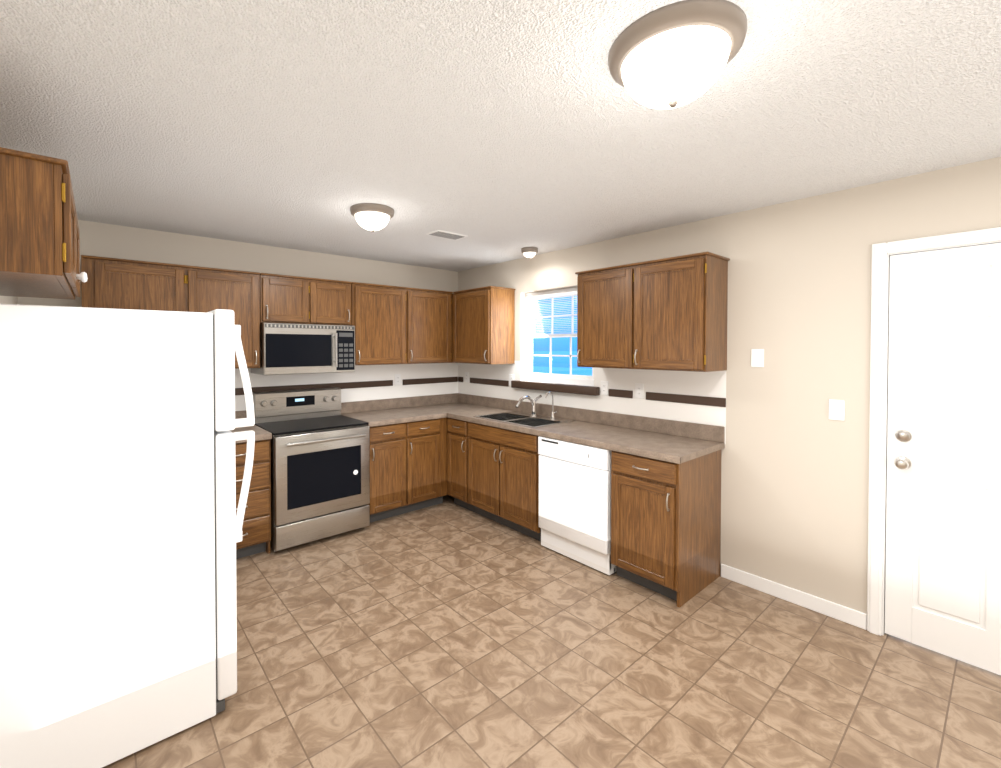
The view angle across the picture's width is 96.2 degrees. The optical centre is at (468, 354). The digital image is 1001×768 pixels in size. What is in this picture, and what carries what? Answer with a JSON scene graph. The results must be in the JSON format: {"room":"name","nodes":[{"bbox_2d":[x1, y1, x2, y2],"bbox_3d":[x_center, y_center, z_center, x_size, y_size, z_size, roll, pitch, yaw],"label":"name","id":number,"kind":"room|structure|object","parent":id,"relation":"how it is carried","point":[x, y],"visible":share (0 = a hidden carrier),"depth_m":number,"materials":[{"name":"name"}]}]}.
{"room":"kitchen","nodes":[
{"label":"kitchen","id":0,"kind":"room"},
{"bbox_2d":[0,296,16,303],"bbox_3d":[-0.778,0.329,0.191,0.140,2.440,7.000,-1,1,-39],"label":"wall","id":1,"kind":"structure","parent":0,"point":[8,299],"depth_m":2.64,"materials":[{"name":"beige paint"}]},
{"bbox_2d":[0,147,87,299],"bbox_3d":[-1.679,-0.437,1.687,0.373,0.366,0.931,-1,1,-39],"label":"upper cabinet","id":2,"kind":"object","parent":1,"relation":"attached to","point":[39,242],"visible":1,"depth_m":1.40,"materials":[{"name":"brown wood"}]},
{"bbox_2d":[17,220,457,410],"bbox_3d":[-1.577,0.270,4.155,3.940,2.440,0.140,-1,1,-39],"label":"wall","id":3,"kind":"structure","parent":0,"point":[113,241],"depth_m":4.03,"materials":[{"name":"paint"}]},
{"bbox_2d":[81,255,264,368],"bbox_3d":[-2.168,-0.266,3.343,1.075,0.756,0.345,-1,1,-39],"label":"upper cabinet","id":4,"kind":"object","parent":3,"relation":"attached to","point":[113,283],"depth_m":3.20,"materials":[{"name":"brown wood"}]},
{"bbox_2d":[265,273,352,325],"bbox_3d":[-1.452,-0.456,3.929,0.769,0.394,0.345,-1,1,-39],"label":"upper cabinet","id":5,"kind":"object","parent":3,"relation":"attached to","point":[288,299],"depth_m":3.79,"materials":[{"name":"brown wood"}]},
{"bbox_2d":[251,323,354,374],"bbox_3d":[-1.413,-0.047,3.888,0.766,0.412,0.462,-1,1,-39],"label":"microwave","id":6,"kind":"object","parent":5,"relation":"attached to","point":[286,348],"visible":1,"depth_m":3.71,"materials":[{"name":"silver metal"}]},
{"bbox_2d":[395,374,400,384],"bbox_3d":[-0.746,0.267,4.742,0.072,0.116,0.008,-1,1,-39],"label":"outlet","id":7,"kind":"object","parent":3,"relation":"attached to","point":[397,376],"depth_m":4.74,"materials":[{"name":"white plastic"}]},
{"bbox_2d":[353,282,452,364],"bbox_3d":[-0.709,-0.284,4.542,1.141,0.756,0.345,-1,1,-39],"label":"upper cabinet","id":8,"kind":"object","parent":3,"relation":"attached to","point":[399,325],"depth_m":4.37,"materials":[{"name":"brown wood"}]},
{"bbox_2d":[235,377,725,406],"bbox_3d":[-0.480,0.324,3.080,3.329,0.060,2.914,-1,1,-39],"label":"strip","id":9,"kind":"object","parent":3,"relation":"attached to","point":[699,400],"visible":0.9,"depth_m":4.02,"materials":[{"name":"brown tile"}]},
{"bbox_2d":[0,0,1000,271],"bbox_3d":[0.690,-0.959,1.379,3.940,0.100,7.280,-1,1,-39],"label":"ceiling","id":10,"kind":"structure","parent":0,"point":[500,130],"depth_m":1.72,"materials":[{"name":"white paint"}]},
{"bbox_2d":[350,203,393,231],"bbox_3d":[-0.619,-0.859,2.894,0.280,0.145,0.280,-1,1,-39],"label":"ceiling light","id":11,"kind":"object","parent":10,"relation":"attached to","point":[372,217],"visible":1,"depth_m":2.81,"materials":[{"name":"white glass"}]},
{"bbox_2d":[426,229,467,239],"bbox_3d":[-0.167,-0.936,3.524,0.300,0.010,0.160,-1,1,-39],"label":"ceiling vent","id":12,"kind":"object","parent":10,"relation":"in","point":[445,234],"visible":0.98,"depth_m":3.51,"materials":[{"name":"white metal"}]},
{"bbox_2d":[521,247,537,259],"bbox_3d":[0.550,-0.899,4.023,0.150,0.098,0.150,-1,1,-39],"label":"light","id":13,"kind":"object","parent":10,"relation":"attached to","point":[529,253],"visible":1,"depth_m":3.98,"materials":[{"name":"white glass"}]},
{"bbox_2d":[608,0,746,109],"bbox_3d":[0.606,-0.820,1.325,0.370,0.177,0.370,-1,1,-39],"label":"ceiling light","id":14,"kind":"object","parent":10,"relation":"attached to","point":[677,54],"visible":1,"depth_m":1.23,"materials":[{"name":"white glass"}]},
{"bbox_2d":[103,494,1000,767],"bbox_3d":[0.690,1.581,1.417,3.940,0.100,7.280,-1,1,-39],"label":"floor","id":15,"kind":"structure","parent":0,"point":[447,633],"depth_m":2.13,"materials":[{"name":"tile"}]},
{"bbox_2d":[0,304,254,767],"bbox_3d":[-1.517,0.659,1.971,0.912,1.727,0.760,-1,1,-39],"label":"refrigerator","id":16,"kind":"object","parent":15,"relation":"on","point":[121,522],"visible":1,"depth_m":1.66,"materials":[{"name":"white metal"}]},
{"bbox_2d":[252,387,369,551],"bbox_3d":[-1.322,0.910,3.792,0.770,1.170,0.730,-1,1,-39],"label":"range","id":17,"kind":"object","parent":15,"relation":"on","point":[320,464],"visible":0.98,"depth_m":3.59,"materials":[{"name":"silver metal"}]},
{"bbox_2d":[403,417,447,505],"bbox_3d":[-0.203,1.044,4.809,0.714,0.872,0.605,-1,1,-39],"label":"base cabinet","id":18,"kind":"object","parent":15,"relation":"on","point":[408,466],"depth_m":4.24,"materials":[{"name":"brown wood"}]},
{"bbox_2d":[229,410,271,442],"bbox_3d":[-2.200,0.560,3.140,1.393,0.149,0.636,-1,1,-39],"label":"countertop","id":19,"kind":"structure","parent":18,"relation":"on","point":[260,434],"depth_m":3.46,"materials":[{"name":"laminate"}]},
{"bbox_2d":[341,397,444,426],"bbox_3d":[-0.739,0.542,4.341,0.823,0.149,0.636,-1,1,-39],"label":"countertop","id":20,"kind":"structure","parent":18,"relation":"on","point":[379,412],"depth_m":4.43,"materials":[{"name":"laminate"}]},
{"bbox_2d":[421,393,480,400],"bbox_3d":[-0.168,0.533,4.814,0.480,0.145,0.631,-1,1,-39],"label":"countertop","id":21,"kind":"structure","parent":18,"relation":"on","point":[454,396],"depth_m":5.15,"materials":[{"name":"laminate"}]},
{"bbox_2d":[415,396,724,463],"bbox_3d":[0.551,0.548,3.933,0.651,0.149,2.906,-1,1,-39],"label":"countertop","id":22,"kind":"structure","parent":18,"relation":"on","point":[677,442],"depth_m":3.37,"materials":[{"name":"laminate"}]},
{"bbox_2d":[473,411,573,427],"bbox_3d":[0.489,0.658,4.021,0.525,0.168,0.760,-1,1,-39],"label":"sink","id":23,"kind":"object","parent":22,"relation":"in","point":[521,418],"visible":0.38,"depth_m":4.06,"materials":[{"name":"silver metal"}]},
{"bbox_2d":[515,391,556,418],"bbox_3d":[0.607,0.451,4.032,0.278,0.244,0.296,-1,1,-39],"label":"faucet","id":24,"kind":"object","parent":22,"relation":"on","point":[534,406],"visible":1,"depth_m":4.10,"materials":[{"name":"silver metal"}]},
{"bbox_2d":[447,418,458,504],"bbox_3d":[0.133,1.049,4.468,0.626,0.872,0.338,-1,1,-39],"label":"base cabinet","id":25,"kind":"object","parent":15,"relation":"on","point":[452,424],"depth_m":4.33,"materials":[{"name":"brown wood"}]},
{"bbox_2d":[459,420,526,534],"bbox_3d":[0.480,1.055,4.046,0.626,0.872,0.928,-1,1,-39],"label":"base cabinet","id":26,"kind":"object","parent":15,"relation":"on","point":[492,460],"depth_m":3.88,"materials":[{"name":"brown wood"}]},
{"bbox_2d":[527,434,540,540],"bbox_3d":[0.978,1.064,3.441,0.626,0.872,0.771,-1,1,-39],"label":"base cabinet","id":27,"kind":"object","parent":15,"relation":"on","point":[533,529],"depth_m":3.53,"materials":[{"name":"brown wood"}]},
{"bbox_2d":[538,436,616,574],"bbox_3d":[0.962,1.068,3.426,0.639,0.866,0.608,-1,1,-39],"label":"dishwasher","id":28,"kind":"object","parent":15,"relation":"on","point":[574,501],"visible":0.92,"depth_m":3.20,"materials":[{"name":"white metal"}]},
{"bbox_2d":[611,450,720,607],"bbox_3d":[1.327,1.070,3.016,0.626,0.872,0.455,-1,1,-39],"label":"base cabinet","id":29,"kind":"object","parent":15,"relation":"on","point":[666,528],"depth_m":2.81,"materials":[{"name":"brown wood"}]},
{"bbox_2d":[458,157,1000,613],"bbox_3d":[2.158,0.293,2.604,0.140,2.440,7.000,-1,1,-39],"label":"wall","id":30,"kind":"structure","parent":0,"point":[794,483],"depth_m":2.73,"materials":[{"name":"paint"}]},
{"bbox_2d":[465,372,468,381],"bbox_3d":[-0.018,0.261,5.132,0.008,0.116,0.072,-1,1,-39],"label":"outlet","id":31,"kind":"object","parent":30,"relation":"attached to","point":[466,373],"depth_m":5.12,"materials":[{"name":"white plastic"}]},
{"bbox_2d":[452,286,514,363],"bbox_3d":[0.033,-0.287,4.767,0.376,0.756,0.940,-1,1,-39],"label":"upper cabinet","id":32,"kind":"object","parent":30,"relation":"attached to","point":[483,325],"visible":0.96,"depth_m":4.47,"materials":[{"name":"brown wood"}]},
{"bbox_2d":[509,374,513,385],"bbox_3d":[0.440,0.261,4.575,0.008,0.116,0.072,-1,1,-39],"label":"outlet","id":33,"kind":"object","parent":30,"relation":"attached to","point":[511,376],"depth_m":4.58,"materials":[{"name":"white plastic"}]},
{"bbox_2d":[511,380,599,395],"bbox_3d":[0.767,0.304,4.135,0.060,0.072,1.000,-1,1,-39],"label":"window sill","id":34,"kind":"structure","parent":30,"relation":"attached to","point":[575,389],"depth_m":4.04,"materials":[{"name":"brown"}]},
{"bbox_2d":[526,287,593,385],"bbox_3d":[0.863,-0.168,4.200,0.095,0.881,0.856,-1,1,-39],"label":"window unit","id":35,"kind":"structure","parent":30,"relation":"in","point":[565,378],"depth_m":4.27,"materials":[{"name":"white plastic"}]},
{"bbox_2d":[601,381,607,394],"bbox_3d":[1.133,0.282,3.732,0.008,0.116,0.072,-1,1,-39],"label":"outlet","id":36,"kind":"object","parent":30,"relation":"attached to","point":[604,384],"depth_m":3.73,"materials":[{"name":"white plastic"}]},
{"bbox_2d":[635,383,643,398],"bbox_3d":[1.331,0.285,3.492,0.008,0.116,0.072,-1,1,-39],"label":"outlet","id":37,"kind":"object","parent":30,"relation":"attached to","point":[639,388],"depth_m":3.49,"materials":[{"name":"white plastic"}]},
{"bbox_2d":[575,251,729,371],"bbox_3d":[1.277,-0.270,3.254,0.376,0.746,1.003,-1,1,-39],"label":"upper cabinet","id":38,"kind":"object","parent":30,"relation":"attached to","point":[670,313],"visible":1,"depth_m":3.03,"materials":[{"name":"brown wood"}]},
{"bbox_2d":[751,349,763,366],"bbox_3d":[1.846,0.025,2.863,0.006,0.116,0.072,-1,1,-39],"label":"light switch","id":39,"kind":"object","parent":30,"relation":"attached to","point":[757,355],"depth_m":2.86,"materials":[{"name":"white plastic"}]},
{"bbox_2d":[721,564,866,629],"bbox_3d":[1.951,1.467,2.752,0.012,0.088,0.747,-1,1,-39],"label":"baseboard","id":40,"kind":"structure","parent":30,"relation":"attached to","point":[856,618],"depth_m":2.69,"materials":[{"name":"white paint"}]},
{"bbox_2d":[828,399,844,420],"bbox_3d":[2.097,0.317,2.556,0.014,0.116,0.072,-1,1,-39],"label":"light switch","id":41,"kind":"object","parent":30,"relation":"attached to","point":[836,409],"depth_m":2.55,"materials":[{"name":"white plastic"}]},
{"bbox_2d":[867,227,1000,635],"bbox_3d":[2.543,0.465,2.121,0.162,2.111,0.952,-1,1,-39],"label":"door frame","id":42,"kind":"structure","parent":30,"relation":"attached to","point":[880,251],"depth_m":2.41,"materials":[{"name":"white paint"}]},
{"bbox_2d":[885,243,1000,674],"bbox_3d":[2.490,0.494,2.078,0.104,2.030,0.814,-1,1,-39],"label":"door","id":43,"kind":"structure","parent":30,"relation":"in","point":[943,553],"depth_m":2.24,"materials":[{"name":"white paint"}]},
{"label":"outside","id":44,"kind":"structure","parent":0,"visible":0},
{"bbox_2d":[533,296,591,375],"bbox_3d":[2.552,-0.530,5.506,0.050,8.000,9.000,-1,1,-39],"label":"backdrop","id":45,"kind":"structure","parent":44,"point":[555,367],"depth_m":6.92,"materials":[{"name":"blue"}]}
]}

